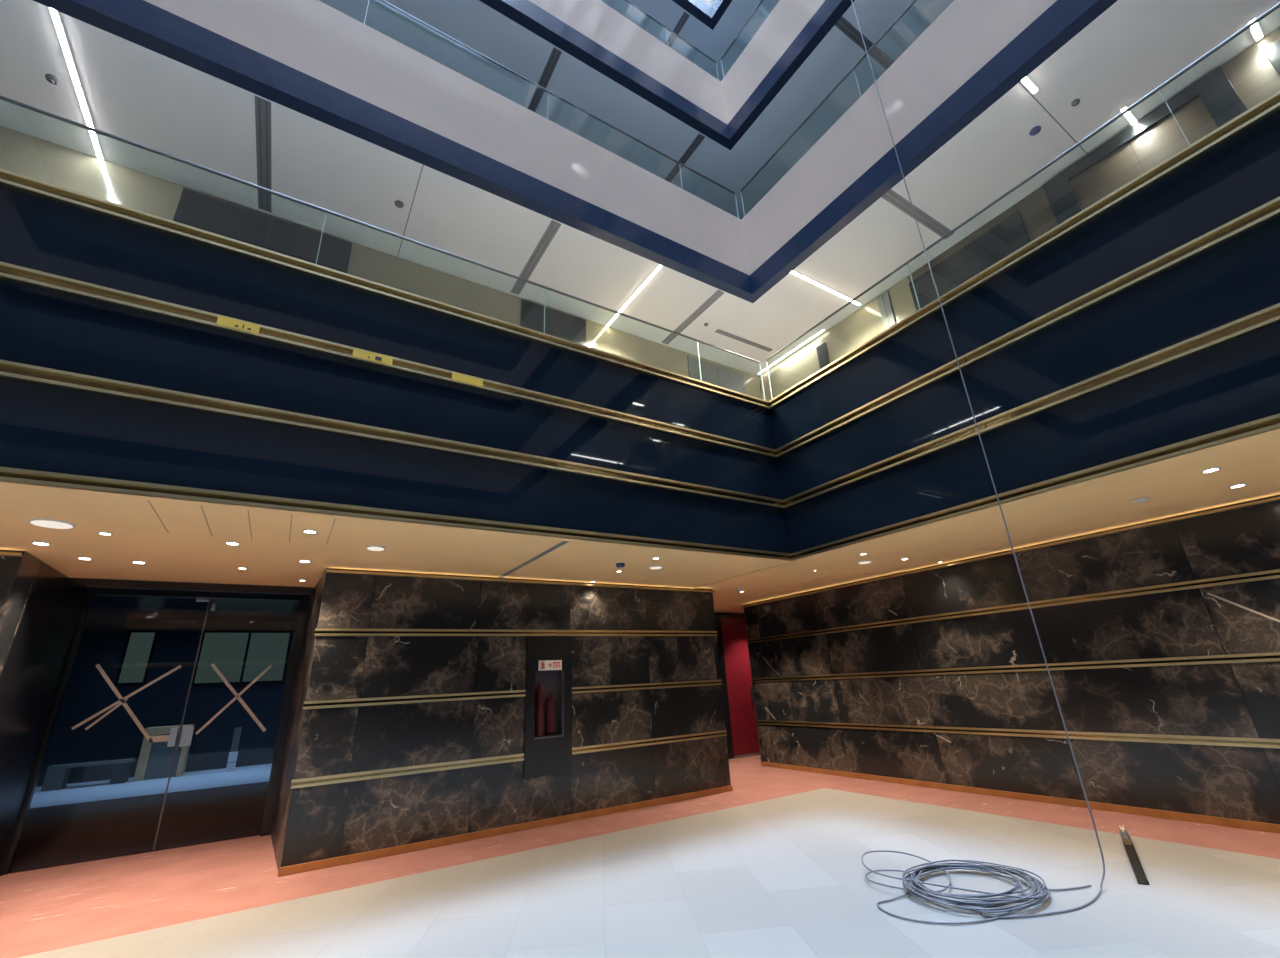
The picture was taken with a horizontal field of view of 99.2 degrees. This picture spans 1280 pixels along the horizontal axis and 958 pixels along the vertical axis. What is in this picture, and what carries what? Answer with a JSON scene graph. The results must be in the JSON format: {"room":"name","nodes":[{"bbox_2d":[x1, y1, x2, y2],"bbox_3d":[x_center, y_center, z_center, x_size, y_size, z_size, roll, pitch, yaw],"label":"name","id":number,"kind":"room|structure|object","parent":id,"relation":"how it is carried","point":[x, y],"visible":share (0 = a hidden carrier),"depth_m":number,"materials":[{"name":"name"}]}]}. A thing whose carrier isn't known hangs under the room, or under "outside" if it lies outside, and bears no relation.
{"room":"lobby","nodes":[
{"label":"lobby","id":0,"kind":"room"},
{"bbox_2d":[0,550,40,678],"bbox_3d":[-8.064,1.579,2.894,6.150,2.850,0.410,10,-24,-31],"label":"wall","id":1,"kind":"structure","parent":0,"point":[17,574],"depth_m":4.75,"materials":[{"name":"stone"}]},
{"bbox_2d":[0,552,22,556],"bbox_3d":[-8.008,0.211,3.196,6.150,0.025,0.055,10,-24,-31],"label":"trim","id":2,"kind":"structure","parent":1,"relation":"attached to","point":[12,554],"depth_m":4.71,"materials":[{"name":"gold metal"}]},
{"bbox_2d":[0,561,88,876],"bbox_3d":[-6.123,2.380,5.299,0.170,2.850,1.830,10,-24,-31],"label":"wall","id":3,"kind":"structure","parent":0,"point":[35,666],"depth_m":5.42,"materials":[{"name":"black stone"}]},
{"bbox_2d":[9,781,268,873],"bbox_3d":[-7.245,5.072,8.120,10.500,0.100,5.520,10,-24,-31],"label":"floor","id":4,"kind":"structure","parent":0,"point":[58,835],"depth_m":7.51,"materials":[{"name":"black carpet"}]},
{"bbox_2d":[30,764,271,807],"bbox_3d":[-9.761,6.602,11.860,10.500,0.100,4.000,10,-24,-31],"label":"floor","id":5,"kind":"structure","parent":0,"point":[72,793],"depth_m":11.21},
{"bbox_2d":[40,758,135,791],"bbox_3d":[-11.889,6.386,11.790,1.350,0.460,0.400,10,-24,-31],"label":"bench","id":6,"kind":"object","parent":5,"relation":"on","point":[56,776],"visible":1,"depth_m":11.65,"materials":[{"name":"grey"}]},
{"bbox_2d":[133,724,194,780],"bbox_3d":[-11.085,6.362,12.722,0.830,1.080,0.640,10,-24,-31],"label":"desk","id":7,"kind":"object","parent":5,"relation":"on","point":[155,759],"depth_m":12.47,"materials":[{"name":"grey"}]},
{"bbox_2d":[146,724,194,734],"bbox_3d":[-11.108,5.932,12.883,0.830,0.160,0.640,10,-24,-31],"label":"countertop","id":8,"kind":"structure","parent":7,"relation":"on","point":[160,730],"depth_m":12.58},
{"bbox_2d":[226,727,241,771],"bbox_3d":[-9.791,6.524,13.145,0.176,0.950,0.126,10,-24,-31],"label":"post","id":9,"kind":"object","parent":5,"relation":"on","point":[232,759],"visible":1,"depth_m":13.09,"materials":[{"name":"grey metal"}]},
{"bbox_2d":[36,619,295,786],"bbox_3d":[-10.932,5.577,14.101,10.500,3.700,0.100,10,-24,-31],"label":"wall","id":10,"kind":"structure","parent":0,"point":[116,736],"depth_m":13.50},
{"bbox_2d":[115,630,157,684],"bbox_3d":[-12.437,4.409,13.470,0.554,1.277,0.050,10,-24,-31],"label":"window","id":11,"kind":"structure","parent":10,"relation":"in","point":[140,644],"depth_m":13.46,"materials":[{"name":"black"}]},
{"bbox_2d":[191,631,291,685],"bbox_3d":[-10.585,4.761,14.570,1.992,1.345,0.055,10,-24,-31],"label":"window","id":12,"kind":"structure","parent":10,"relation":"in","point":[241,657],"depth_m":14.55,"materials":[{"name":"black"}]},
{"bbox_2d":[87,595,298,621],"bbox_3d":[-8.507,2.270,11.027,10.500,0.100,9.620,10,-24,-31],"label":"ceiling","id":13,"kind":"structure","parent":0,"point":[102,607],"depth_m":12.67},
{"bbox_2d":[270,568,326,870],"bbox_3d":[-3.929,2.673,6.382,0.240,2.850,2.220,10,-24,-31],"label":"wall","id":14,"kind":"structure","parent":0,"point":[284,793],"depth_m":6.12,"materials":[{"name":"stone"}]},
{"bbox_2d":[0,126,761,398],"bbox_3d":[-3.994,-1.721,6.202,14.890,2.850,0.100,10,-24,-31],"label":"wall","id":15,"kind":"structure","parent":0,"point":[20,153],"depth_m":6.89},
{"bbox_2d":[173,188,351,272],"bbox_3d":[-4.261,-1.784,5.939,1.670,2.810,0.070,10,-24,-31],"label":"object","id":16,"kind":"structure","parent":15,"relation":"in","point":[194,209],"depth_m":6.31,"materials":[{"name":"silver metal"}]},
{"bbox_2d":[520,299,585,345],"bbox_3d":[-1.219,-1.255,7.770,1.050,2.810,0.070,10,-24,-31],"label":"door","id":17,"kind":"structure","parent":15,"relation":"in","point":[558,324],"depth_m":8.18,"materials":[{"name":"silver metal"}]},
{"bbox_2d":[687,356,745,393],"bbox_3d":[1.460,-0.771,9.375,1.290,2.770,0.070,10,-24,-31],"label":"door","id":18,"kind":"structure","parent":15,"relation":"in","point":[723,377],"depth_m":9.78,"materials":[{"name":"grey"}]},
{"bbox_2d":[0,184,790,552],"bbox_3d":[-3.039,-0.849,4.323,11.710,2.150,0.150,10,-24,-31],"label":"wall","id":19,"kind":"structure","parent":0,"point":[47,428],"depth_m":4.49,"materials":[{"name":"blue paint"}]},
{"bbox_2d":[0,95,765,399],"bbox_3d":[-3.097,-2.195,4.829,11.430,0.728,0.060,10,-24,-31],"label":"glass balustrade","id":20,"kind":"object","parent":19,"relation":"on","point":[3,98],"visible":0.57,"depth_m":5.09,"materials":[{"name":"grey"}]},
{"bbox_2d":[0,168,768,408],"bbox_3d":[-3.040,-1.856,4.617,11.410,0.105,0.034,10,-24,-31],"label":"trim","id":21,"kind":"structure","parent":19,"relation":"attached to","point":[7,178],"depth_m":4.77,"materials":[{"name":"gold metal"}]},
{"bbox_2d":[0,261,776,457],"bbox_3d":[-3.004,-1.174,4.360,11.410,0.105,0.038,10,-24,-31],"label":"trim","id":22,"kind":"structure","parent":19,"relation":"attached to","point":[24,275],"depth_m":4.57,"materials":[{"name":"gold metal"}]},
{"bbox_2d":[0,360,783,508],"bbox_3d":[-2.971,-0.514,4.114,11.410,0.105,0.034,10,-24,-31],"label":"trim","id":23,"kind":"structure","parent":19,"relation":"attached to","point":[8,369],"depth_m":4.38,"materials":[{"name":"gold metal"}]},
{"bbox_2d":[0,467,791,560],"bbox_3d":[-2.938,0.135,3.872,11.410,0.085,0.034,10,-24,-31],"label":"trim","id":24,"kind":"structure","parent":19,"relation":"attached to","point":[10,475],"depth_m":4.19,"materials":[{"name":"gold metal"}]},
{"bbox_2d":[144,0,749,274],"bbox_3d":[-3.221,-4.445,5.666,11.690,1.125,0.140,10,-24,-31],"label":"wall","id":25,"kind":"structure","parent":0,"point":[313,38],"depth_m":6.26,"materials":[{"name":"paint"}]},
{"bbox_2d":[33,0,759,302],"bbox_3d":[-3.182,-3.754,5.402,11.690,0.355,0.152,10,-24,-31],"label":"beam","id":26,"kind":"structure","parent":25,"relation":"attached to","point":[142,23],"depth_m":5.58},
{"bbox_2d":[364,0,738,217],"bbox_3d":[-3.255,-5.268,5.980,11.430,0.638,0.060,10,-24,-31],"label":"glass balustrade","id":27,"kind":"object","parent":25,"relation":"on","point":[382,1],"visible":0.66,"depth_m":7.28,"materials":[{"name":"grey"}]},
{"bbox_2d":[281,568,730,866],"bbox_3d":[-1.734,3.115,7.863,5.440,2.850,2.510,10,-24,-31],"label":"wall","id":28,"kind":"structure","parent":0,"point":[327,821],"depth_m":6.37,"materials":[{"name":"stone"}]},
{"bbox_2d":[291,753,523,788],"bbox_3d":[-2.364,3.109,5.834,2.338,0.076,0.016,10,-24,-31],"label":"trim","id":29,"kind":"structure","parent":28,"relation":"attached to","point":[357,776],"depth_m":5.74,"materials":[{"name":"gold metal"}]},
{"bbox_2d":[303,690,525,708],"bbox_3d":[-2.397,2.452,6.080,2.338,0.076,0.016,10,-24,-31],"label":"trim","id":30,"kind":"structure","parent":28,"relation":"attached to","point":[513,693],"depth_m":5.99,"materials":[{"name":"gold metal"}]},
{"bbox_2d":[278,785,732,876],"bbox_3d":[-0.999,4.008,6.383,5.464,0.072,0.018,10,-24,-31],"label":"baseboard","id":31,"kind":"structure","parent":28,"relation":"attached to","point":[347,859],"depth_m":5.93,"materials":[{"name":"wood"}]},
{"bbox_2d":[314,628,716,635],"bbox_3d":[-1.110,2.014,7.126,5.458,0.076,0.016,10,-24,-31],"label":"trim","id":32,"kind":"structure","parent":28,"relation":"attached to","point":[318,631],"depth_m":6.70,"materials":[{"name":"gold metal"}]},
{"bbox_2d":[326,570,714,592],"bbox_3d":[-1.123,1.409,7.340,5.440,0.025,0.055,10,-24,-31],"label":"trim","id":33,"kind":"structure","parent":28,"relation":"attached to","point":[327,571],"depth_m":6.94,"materials":[{"name":"gold metal"}]},
{"bbox_2d":[523,637,571,778],"bbox_3d":[-1.172,2.817,6.843,0.621,1.594,0.179,10,-24,-31],"label":"fire extinguisher cabinet","id":34,"kind":"object","parent":28,"relation":"attached to","point":[548,675],"visible":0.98,"depth_m":6.80,"materials":[{"name":"grey"}]},
{"bbox_2d":[534,683,544,736],"bbox_3d":[-1.252,2.873,6.784,0.124,0.620,0.124,10,-24,-31],"label":"fire extinguisher","id":35,"kind":"object","parent":34,"relation":"on","point":[539,719],"depth_m":6.74,"materials":[{"name":"red metal"}]},
{"bbox_2d":[545,693,555,732],"bbox_3d":[-1.123,2.932,6.847,0.124,0.460,0.124,10,-24,-31],"label":"fire extinguisher","id":36,"kind":"object","parent":34,"relation":"on","point":[550,698],"depth_m":6.81,"materials":[{"name":"red metal"}]},
{"bbox_2d":[572,679,721,693],"bbox_3d":[0.180,2.900,7.631,2.495,0.076,0.016,10,-24,-31],"label":"trim","id":37,"kind":"structure","parent":28,"relation":"attached to","point":[589,689],"depth_m":7.55,"materials":[{"name":"gold metal"}]},
{"bbox_2d":[572,730,726,754],"bbox_3d":[0.214,3.557,7.385,2.495,0.076,0.016,10,-24,-31],"label":"trim","id":38,"kind":"structure","parent":28,"relation":"attached to","point":[628,744],"depth_m":7.30,"materials":[{"name":"gold metal"}]},
{"bbox_2d":[529,0,726,123],"bbox_3d":[-3.377,-7.485,6.804,11.690,1.125,0.140,10,-24,-31],"label":"wall","id":39,"kind":"structure","parent":0,"point":[596,20],"depth_m":8.77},
{"bbox_2d":[479,0,735,149],"bbox_3d":[-3.339,-6.794,6.540,11.690,0.355,0.152,10,-24,-31],"label":"trim","id":40,"kind":"structure","parent":39,"relation":"attached to","point":[525,13],"depth_m":8.21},
{"bbox_2d":[625,0,718,79],"bbox_3d":[-3.412,-8.308,7.118,11.430,0.638,0.060,10,-24,-31],"label":"glass balustrade","id":41,"kind":"object","parent":39,"relation":"on","point":[629,2],"visible":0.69,"depth_m":9.60,"materials":[{"name":"grey"}]},
{"bbox_2d":[319,0,953,219],"bbox_3d":[-0.365,-8.558,2.149,15.090,0.250,14.700,10,-24,-31],"label":"ceiling","id":42,"kind":"structure","parent":0,"point":[473,23],"depth_m":8.47,"materials":[{"name":"paint"}]},
{"bbox_2d":[527,47,561,111],"bbox_3d":[-1.587,-5.984,8.484,0.130,0.008,1.500,10,-24,-31],"label":"ceiling vent","id":43,"kind":"object","parent":42,"relation":"in","point":[555,54],"visible":0.64,"depth_m":8.26,"materials":[{"name":"grey"}]},
{"bbox_2d":[665,134,704,182],"bbox_3d":[0.659,-5.593,9.835,0.130,0.008,1.500,10,-24,-31],"label":"ceiling vent","id":44,"kind":"object","parent":42,"relation":"in","point":[699,138],"visible":0.64,"depth_m":9.60,"materials":[{"name":"grey"}]},
{"bbox_2d":[835,16,893,69],"bbox_3d":[3.394,-6.395,8.071,1.420,0.008,0.130,10,-24,-31],"label":"ceiling vent","id":45,"kind":"object","parent":42,"relation":"in","point":[847,28],"visible":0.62,"depth_m":8.00,"materials":[{"name":"grey"}]},
{"bbox_2d":[0,0,1279,375],"bbox_3d":[-0.209,-5.518,1.010,15.090,0.250,14.700,10,-24,-31],"label":"ceiling","id":46,"kind":"structure","parent":0,"point":[133,92],"depth_m":6.04,"materials":[{"name":"paint"}]},
{"bbox_2d":[45,74,59,84],"bbox_3d":[-5.346,-3.622,4.949,0.090,0.042,0.090,10,-24,-31],"label":"smoke detector","id":47,"kind":"object","parent":46,"relation":"attached to","point":[50,78],"visible":1,"depth_m":4.94,"materials":[{"name":"grey plastic"}]},
{"bbox_2d":[48,7,104,159],"bbox_3d":[-5.214,-3.599,5.067,0.056,0.018,1.584,10,-24,-31],"label":"recessed light","id":48,"kind":"object","parent":46,"relation":"in","point":[56,19],"visible":1,"depth_m":4.95,"materials":[{"name":"white plastic"}]},
{"bbox_2d":[255,96,271,211],"bbox_3d":[-4.003,-3.391,5.797,0.130,0.008,1.500,10,-24,-31],"label":"ceiling vent","id":49,"kind":"object","parent":46,"relation":"in","point":[262,106],"visible":1,"depth_m":5.68,"materials":[{"name":"grey"}]},
{"bbox_2d":[397,165,422,256],"bbox_3d":[-2.779,-3.176,6.555,0.010,0.006,1.565,10,-24,-31],"label":"trim","id":50,"kind":"structure","parent":46,"relation":"attached to","point":[422,165],"depth_m":6.46,"materials":[{"name":"grey"}]},
{"bbox_2d":[510,220,560,294],"bbox_3d":[-1.431,-2.944,7.345,0.130,0.008,1.500,10,-24,-31],"label":"ceiling vent","id":51,"kind":"object","parent":46,"relation":"in","point":[553,227],"visible":1,"depth_m":7.25,"materials":[{"name":"grey"}]},
{"bbox_2d":[605,264,662,326],"bbox_3d":[-0.118,-2.709,8.145,0.056,0.018,1.564,10,-24,-31],"label":"recessed light","id":52,"kind":"object","parent":46,"relation":"in","point":[659,266],"visible":1,"depth_m":8.05,"materials":[{"name":"white plastic"}]},
{"bbox_2d":[662,290,724,343],"bbox_3d":[0.815,-2.553,8.697,0.130,0.008,1.500,10,-24,-31],"label":"ceiling vent","id":53,"kind":"object","parent":46,"relation":"in","point":[718,293],"visible":1,"depth_m":8.61,"materials":[{"name":"grey"}]},
{"bbox_2d":[715,329,772,351],"bbox_3d":[1.794,-2.366,9.330,1.250,0.008,0.090,10,-24,-31],"label":"ceiling vent","id":54,"kind":"object","parent":46,"relation":"in","point":[719,331],"visible":1,"depth_m":9.31,"materials":[{"name":"grey"}]},
{"bbox_2d":[757,329,824,373],"bbox_3d":[2.669,-2.253,9.745,0.056,0.018,1.584,10,-24,-31],"label":"recessed light","id":55,"kind":"object","parent":46,"relation":"in","point":[822,330],"visible":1,"depth_m":9.66,"materials":[{"name":"white plastic"}]},
{"bbox_2d":[790,270,860,305],"bbox_3d":[2.787,-2.855,8.155,1.584,0.018,0.056,10,-24,-31],"label":"recessed light","id":56,"kind":"object","parent":46,"relation":"in","point":[793,272],"visible":1,"depth_m":8.12,"materials":[{"name":"white plastic"}]},
{"bbox_2d":[882,189,953,239],"bbox_3d":[3.551,-3.355,6.932,1.420,0.008,0.130,10,-24,-31],"label":"ceiling vent","id":57,"kind":"object","parent":46,"relation":"in","point":[892,197],"visible":0.95,"depth_m":6.90,"materials":[{"name":"grey"}]},
{"bbox_2d":[1021,76,1038,93],"bbox_3d":[3.865,-3.934,5.420,0.324,0.018,0.056,10,-24,-31],"label":"recessed light","id":58,"kind":"object","parent":46,"relation":"in","point":[1026,81],"visible":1,"depth_m":5.43,"materials":[{"name":"white plastic"}]},
{"bbox_2d":[1019,82,1087,154],"bbox_3d":[4.445,-3.824,5.817,1.600,0.006,0.010,10,-24,-31],"label":"trim","id":59,"kind":"structure","parent":46,"relation":"attached to","point":[1019,82],"depth_m":5.76,"materials":[{"name":"grey"}]},
{"bbox_2d":[1119,106,1137,124],"bbox_3d":[5.198,-3.864,5.793,0.324,0.018,0.056,10,-24,-31],"label":"recessed light","id":60,"kind":"object","parent":46,"relation":"in","point":[1129,116],"visible":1,"depth_m":5.79,"materials":[{"name":"white plastic"}]},
{"bbox_2d":[1122,108,1135,123],"bbox_3d":[5.198,-3.864,5.793,0.300,0.018,0.032,10,-24,-31],"label":"diffuser","id":61,"kind":"object","parent":60,"relation":"attached to","point":[1129,116],"depth_m":5.80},
{"bbox_2d":[1247,17,1263,40],"bbox_3d":[5.709,-4.168,5.051,0.304,0.018,0.056,10,-24,-31],"label":"recessed light","id":62,"kind":"object","parent":46,"relation":"in","point":[1256,31],"visible":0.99,"depth_m":5.06,"materials":[{"name":"white plastic"}]},
{"bbox_2d":[1250,20,1261,39],"bbox_3d":[5.709,-4.168,5.051,0.280,0.018,0.032,10,-24,-31],"label":"diffuser","id":63,"kind":"object","parent":62,"relation":"attached to","point":[1256,31],"depth_m":5.06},
{"bbox_2d":[0,428,1279,612],"bbox_3d":[0.134,-1.160,1.132,17.760,0.250,18.010,10,-24,-31],"label":"ceiling","id":64,"kind":"structure","parent":0,"point":[189,552],"depth_m":5.31,"materials":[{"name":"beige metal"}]},
{"bbox_2d":[28,518,75,528],"bbox_3d":[-4.457,0.342,4.130,0.250,0.016,0.250,10,-24,-31],"label":"recessed light","id":65,"kind":"object","parent":64,"relation":"in","point":[49,523],"visible":1,"depth_m":4.10,"materials":[{"name":"white plastic"}]},
{"bbox_2d":[366,545,384,550],"bbox_3d":[-2.558,0.672,5.272,0.170,0.016,0.170,10,-24,-31],"label":"recessed light","id":66,"kind":"object","parent":64,"relation":"in","point":[373,547],"visible":1,"depth_m":5.24,"materials":[{"name":"white plastic"}]},
{"bbox_2d":[498,541,568,577],"bbox_3d":[-1.263,0.937,6.191,0.060,0.013,2.015,10,-24,-31],"label":"ceiling vent","id":67,"kind":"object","parent":64,"relation":"in","point":[562,542],"depth_m":6.03,"materials":[{"name":"grey"}]},
{"bbox_2d":[692,562,788,588],"bbox_3d":[1.361,1.391,7.758,0.030,0.018,2.035,10,-24,-31],"label":"trim","id":68,"kind":"structure","parent":64,"relation":"attached to","point":[787,562],"depth_m":7.62,"materials":[{"name":"gold metal"}]},
{"bbox_2d":[0,755,1279,957],"bbox_3d":[0.332,1.691,0.136,17.600,0.100,17.750,10,-24,-31],"label":"floor","id":69,"kind":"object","parent":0,"point":[58,907],"visible":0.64,"depth_m":5.17,"materials":[{"name":"tile"}]},
{"bbox_2d":[18,788,1279,957],"bbox_3d":[0.077,0.958,-1.855,14.920,0.100,14.420,10,-24,-31],"label":"floor","id":70,"kind":"structure","parent":0,"point":[781,877],"depth_m":3.90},
{"bbox_2d":[851,0,1104,924],"bbox_3d":[2.102,-2.999,5.987,1.622,12.597,1.196,-11,-22,22],"label":"cable","id":71,"kind":"object","parent":70,"relation":"on","point":[984,904],"visible":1,"depth_m":3.84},
{"bbox_2d":[1118,825,1148,884],"bbox_3d":[4.036,3.057,4.478,0.062,0.026,1.672,-17,-25,32],"label":"metal strip","id":72,"kind":"object","parent":70,"relation":"on","point":[1140,875],"visible":1,"depth_m":4.30,"materials":[{"name":"black metal"}]},
{"bbox_2d":[601,0,779,80],"bbox_3d":[-0.522,-11.598,3.287,15.090,0.250,14.700,10,-24,-31],"label":"ceiling","id":73,"kind":"structure","parent":0,"point":[714,43],"depth_m":10.62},
{"bbox_2d":[665,12,689,47],"bbox_3d":[0.502,-8.633,10.974,0.130,0.008,1.500,10,-24,-31],"label":"ceiling vent","id":74,"kind":"object","parent":73,"relation":"in","point":[685,16],"visible":0.36,"depth_m":10.61,"materials":[{"name":"grey"}]},
{"bbox_2d":[715,613,744,758],"bbox_3d":[2.114,3.796,10.212,3.680,2.850,2.650,10,-24,-31],"label":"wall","id":75,"kind":"structure","parent":0,"point":[717,615],"depth_m":11.38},
{"bbox_2d":[720,617,759,757],"bbox_3d":[2.143,4.362,11.598,0.810,2.760,0.100,10,-24,-31],"label":"door","id":76,"kind":"structure","parent":75,"relation":"in","point":[745,740],"depth_m":11.54,"materials":[{"name":"red paint"}]},
{"bbox_2d":[743,605,761,765],"bbox_3d":[2.197,3.845,10.353,0.172,2.850,0.015,10,-24,-31],"label":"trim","id":77,"kind":"structure","parent":75,"relation":"attached to","point":[743,605],"depth_m":10.26,"materials":[{"name":"grey metal"}]},
{"bbox_2d":[721,0,824,124],"bbox_3d":[4.513,-8.455,5.298,0.140,1.125,11.195,10,-24,-31],"label":"wall","id":78,"kind":"structure","parent":0,"point":[788,18],"depth_m":8.86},
{"bbox_2d":[721,0,762,77],"bbox_3d":[4.437,-9.259,5.657,0.060,0.638,11.043,10,-24,-31],"label":"glass balustrade","id":79,"kind":"object","parent":78,"relation":"on","point":[757,7],"visible":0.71,"depth_m":9.70,"materials":[{"name":"grey"}]},
{"bbox_2d":[728,0,854,142],"bbox_3d":[4.547,-7.766,5.031,0.152,0.355,11.183,10,-24,-31],"label":"trim","id":80,"kind":"structure","parent":78,"relation":"attached to","point":[829,12],"depth_m":8.32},
{"bbox_2d":[742,0,1056,274],"bbox_3d":[4.670,-5.415,4.159,0.140,1.125,11.195,10,-24,-31],"label":"wall","id":81,"kind":"structure","parent":0,"point":[967,34],"depth_m":6.53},
{"bbox_2d":[740,0,916,215],"bbox_3d":[4.593,-6.219,4.518,0.060,0.638,11.043,10,-24,-31],"label":"glass balustrade","id":82,"kind":"object","parent":81,"relation":"on","point":[914,1],"visible":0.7,"depth_m":7.45,"materials":[{"name":"grey"}]},
{"bbox_2d":[750,0,1117,296],"bbox_3d":[4.703,-4.726,3.892,0.152,0.355,11.183,10,-24,-31],"label":"beam","id":83,"kind":"structure","parent":81,"relation":"attached to","point":[1063,20],"depth_m":5.91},
{"bbox_2d":[744,495,1279,823],"bbox_3d":[6.594,1.175,3.830,0.160,2.850,16.600,10,-24,-31],"label":"wall","id":84,"kind":"structure","parent":0,"point":[1242,700],"depth_m":6.25,"materials":[{"name":"stone"}]},
{"bbox_2d":[742,497,1279,607],"bbox_3d":[6.431,-0.134,4.269,0.055,0.025,16.580,10,-24,-31],"label":"trim","id":85,"kind":"structure","parent":84,"relation":"attached to","point":[1275,498],"depth_m":6.43,"materials":[{"name":"gold metal"}]},
{"bbox_2d":[748,569,1279,642],"bbox_3d":[6.479,0.483,4.049,0.016,0.076,16.580,10,-24,-31],"label":"trim","id":86,"kind":"structure","parent":84,"relation":"attached to","point":[1271,574],"depth_m":6.36,"materials":[{"name":"gold metal"}]},
{"bbox_2d":[752,652,1279,681],"bbox_3d":[6.514,1.147,3.800,0.016,0.076,16.580,10,-24,-31],"label":"trim","id":87,"kind":"structure","parent":84,"relation":"attached to","point":[1273,656],"depth_m":6.26,"materials":[{"name":"gold metal"}]},
{"bbox_2d":[757,720,1279,747],"bbox_3d":[6.548,1.823,3.547,0.016,0.076,16.580,10,-24,-31],"label":"trim","id":88,"kind":"structure","parent":84,"relation":"attached to","point":[1153,738],"depth_m":6.17,"materials":[{"name":"gold metal"}]},
{"bbox_2d":[761,761,1279,833],"bbox_3d":[6.581,2.466,3.306,0.018,0.070,16.580,10,-24,-31],"label":"baseboard","id":89,"kind":"structure","parent":84,"relation":"attached to","point":[1235,823],"depth_m":6.06,"materials":[{"name":"wood"}]},
{"bbox_2d":[758,26,1279,400],"bbox_3d":[6.191,-2.947,4.329,0.100,2.850,14.600,10,-24,-31],"label":"wall","id":90,"kind":"structure","parent":0,"point":[1250,72],"depth_m":7.83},
{"bbox_2d":[816,342,829,368],"bbox_3d":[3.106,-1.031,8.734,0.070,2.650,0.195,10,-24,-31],"label":"door","id":91,"kind":"structure","parent":90,"relation":"in","point":[822,351],"depth_m":9.12,"materials":[{"name":"silver metal"}]},
{"bbox_2d":[877,290,895,329],"bbox_3d":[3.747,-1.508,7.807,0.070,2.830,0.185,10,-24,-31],"label":"door","id":92,"kind":"structure","parent":90,"relation":"in","point":[884,302],"depth_m":8.20,"materials":[{"name":"grey"}]},
{"bbox_2d":[909,211,1030,310],"bbox_3d":[4.364,-1.825,6.873,0.070,2.710,1.490,10,-24,-31],"label":"door","id":93,"kind":"structure","parent":90,"relation":"in","point":[1010,235],"depth_m":7.18,"materials":[{"name":"silver metal"}]},
{"bbox_2d":[1042,66,1247,224],"bbox_3d":[5.340,-2.465,5.456,0.050,2.820,1.570,10,-24,-31],"label":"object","id":94,"kind":"structure","parent":90,"relation":"in","point":[1212,101],"depth_m":5.75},
{"bbox_2d":[1263,40,1279,75],"bbox_3d":[6.288,-2.990,4.013,0.070,2.700,1.534,10,-24,-31],"label":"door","id":95,"kind":"structure","parent":90,"relation":"in","point":[1272,53],"depth_m":5.02,"materials":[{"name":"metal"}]},
{"bbox_2d":[769,109,1279,552],"bbox_3d":[4.861,-1.822,2.811,0.150,2.150,11.205,10,-24,-31],"label":"wall","id":96,"kind":"structure","parent":0,"point":[1236,381],"depth_m":4.54,"materials":[{"name":"blue paint"}]},
{"bbox_2d":[766,3,1279,398],"bbox_3d":[4.751,-3.147,3.367,0.060,0.728,11.043,10,-24,-31],"label":"glass balustrade","id":97,"kind":"object","parent":96,"relation":"on","point":[1277,6],"visible":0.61,"depth_m":4.87,"materials":[{"name":"grey"}]},
{"bbox_2d":[768,91,1279,408],"bbox_3d":[4.693,-2.789,3.189,0.034,0.105,11.055,10,-24,-31],"label":"trim","id":98,"kind":"structure","parent":96,"relation":"attached to","point":[1271,104],"depth_m":4.69,"materials":[{"name":"gold metal"}]},
{"bbox_2d":[776,196,1279,457],"bbox_3d":[4.729,-2.106,2.934,0.034,0.105,11.055,10,-24,-31],"label":"trim","id":99,"kind":"structure","parent":96,"relation":"attached to","point":[1271,209],"depth_m":4.57,"materials":[{"name":"gold metal"}]},
{"bbox_2d":[783,303,1279,507],"bbox_3d":[4.763,-1.446,2.687,0.034,0.105,11.055,10,-24,-31],"label":"trim","id":100,"kind":"structure","parent":96,"relation":"attached to","point":[1270,315],"depth_m":4.48,"materials":[{"name":"gold metal"}]},
{"bbox_2d":[791,413,1279,560],"bbox_3d":[4.796,-0.798,2.444,0.034,0.085,11.055,10,-24,-31],"label":"trim","id":101,"kind":"structure","parent":96,"relation":"attached to","point":[1270,423],"depth_m":4.37,"materials":[{"name":"gold metal"}]},
{"bbox_3d":[-3.534,-10.525,7.943,11.690,1.125,0.140,10,-24,-31],"label":"wall","id":102,"kind":"structure","parent":0,"visible":0},
{"bbox_2d":[672,0,717,29],"bbox_3d":[-3.495,-9.834,7.679,11.690,0.355,0.152,10,-24,-31],"label":"trim","id":103,"kind":"structure","parent":102,"relation":"attached to","point":[699,9],"depth_m":10.39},
{"bbox_3d":[4.356,-11.495,6.436,0.140,1.125,11.195,10,-24,-31],"label":"wall","id":104,"kind":"structure","parent":0,"visible":0},
{"bbox_2d":[710,0,731,21],"bbox_3d":[4.390,-10.806,6.169,0.152,0.355,11.183,10,-24,-31],"label":"trim","id":105,"kind":"structure","parent":104,"relation":"attached to","point":[718,7],"depth_m":10.38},
{"bbox_3d":[-5.890,2.464,6.624,10.500,3.600,0.100,10,-24,-31],"label":"wall","id":106,"kind":"structure","parent":0,"visible":0},
{"bbox_2d":[3,588,309,874],"bbox_3d":[-5.528,2.751,6.585,2.260,3.000,0.160,10,-24,-31],"label":"door","id":107,"kind":"structure","parent":106,"relation":"in","point":[202,596],"depth_m":6.66,"materials":[{"name":"black"}]},
{"bbox_2d":[67,578,314,594],"bbox_3d":[-5.135,1.277,6.428,2.330,0.090,0.050,10,-24,-31],"label":"trim","id":108,"kind":"structure","parent":106,"relation":"attached to","point":[72,582],"depth_m":6.32,"materials":[{"name":"black"}]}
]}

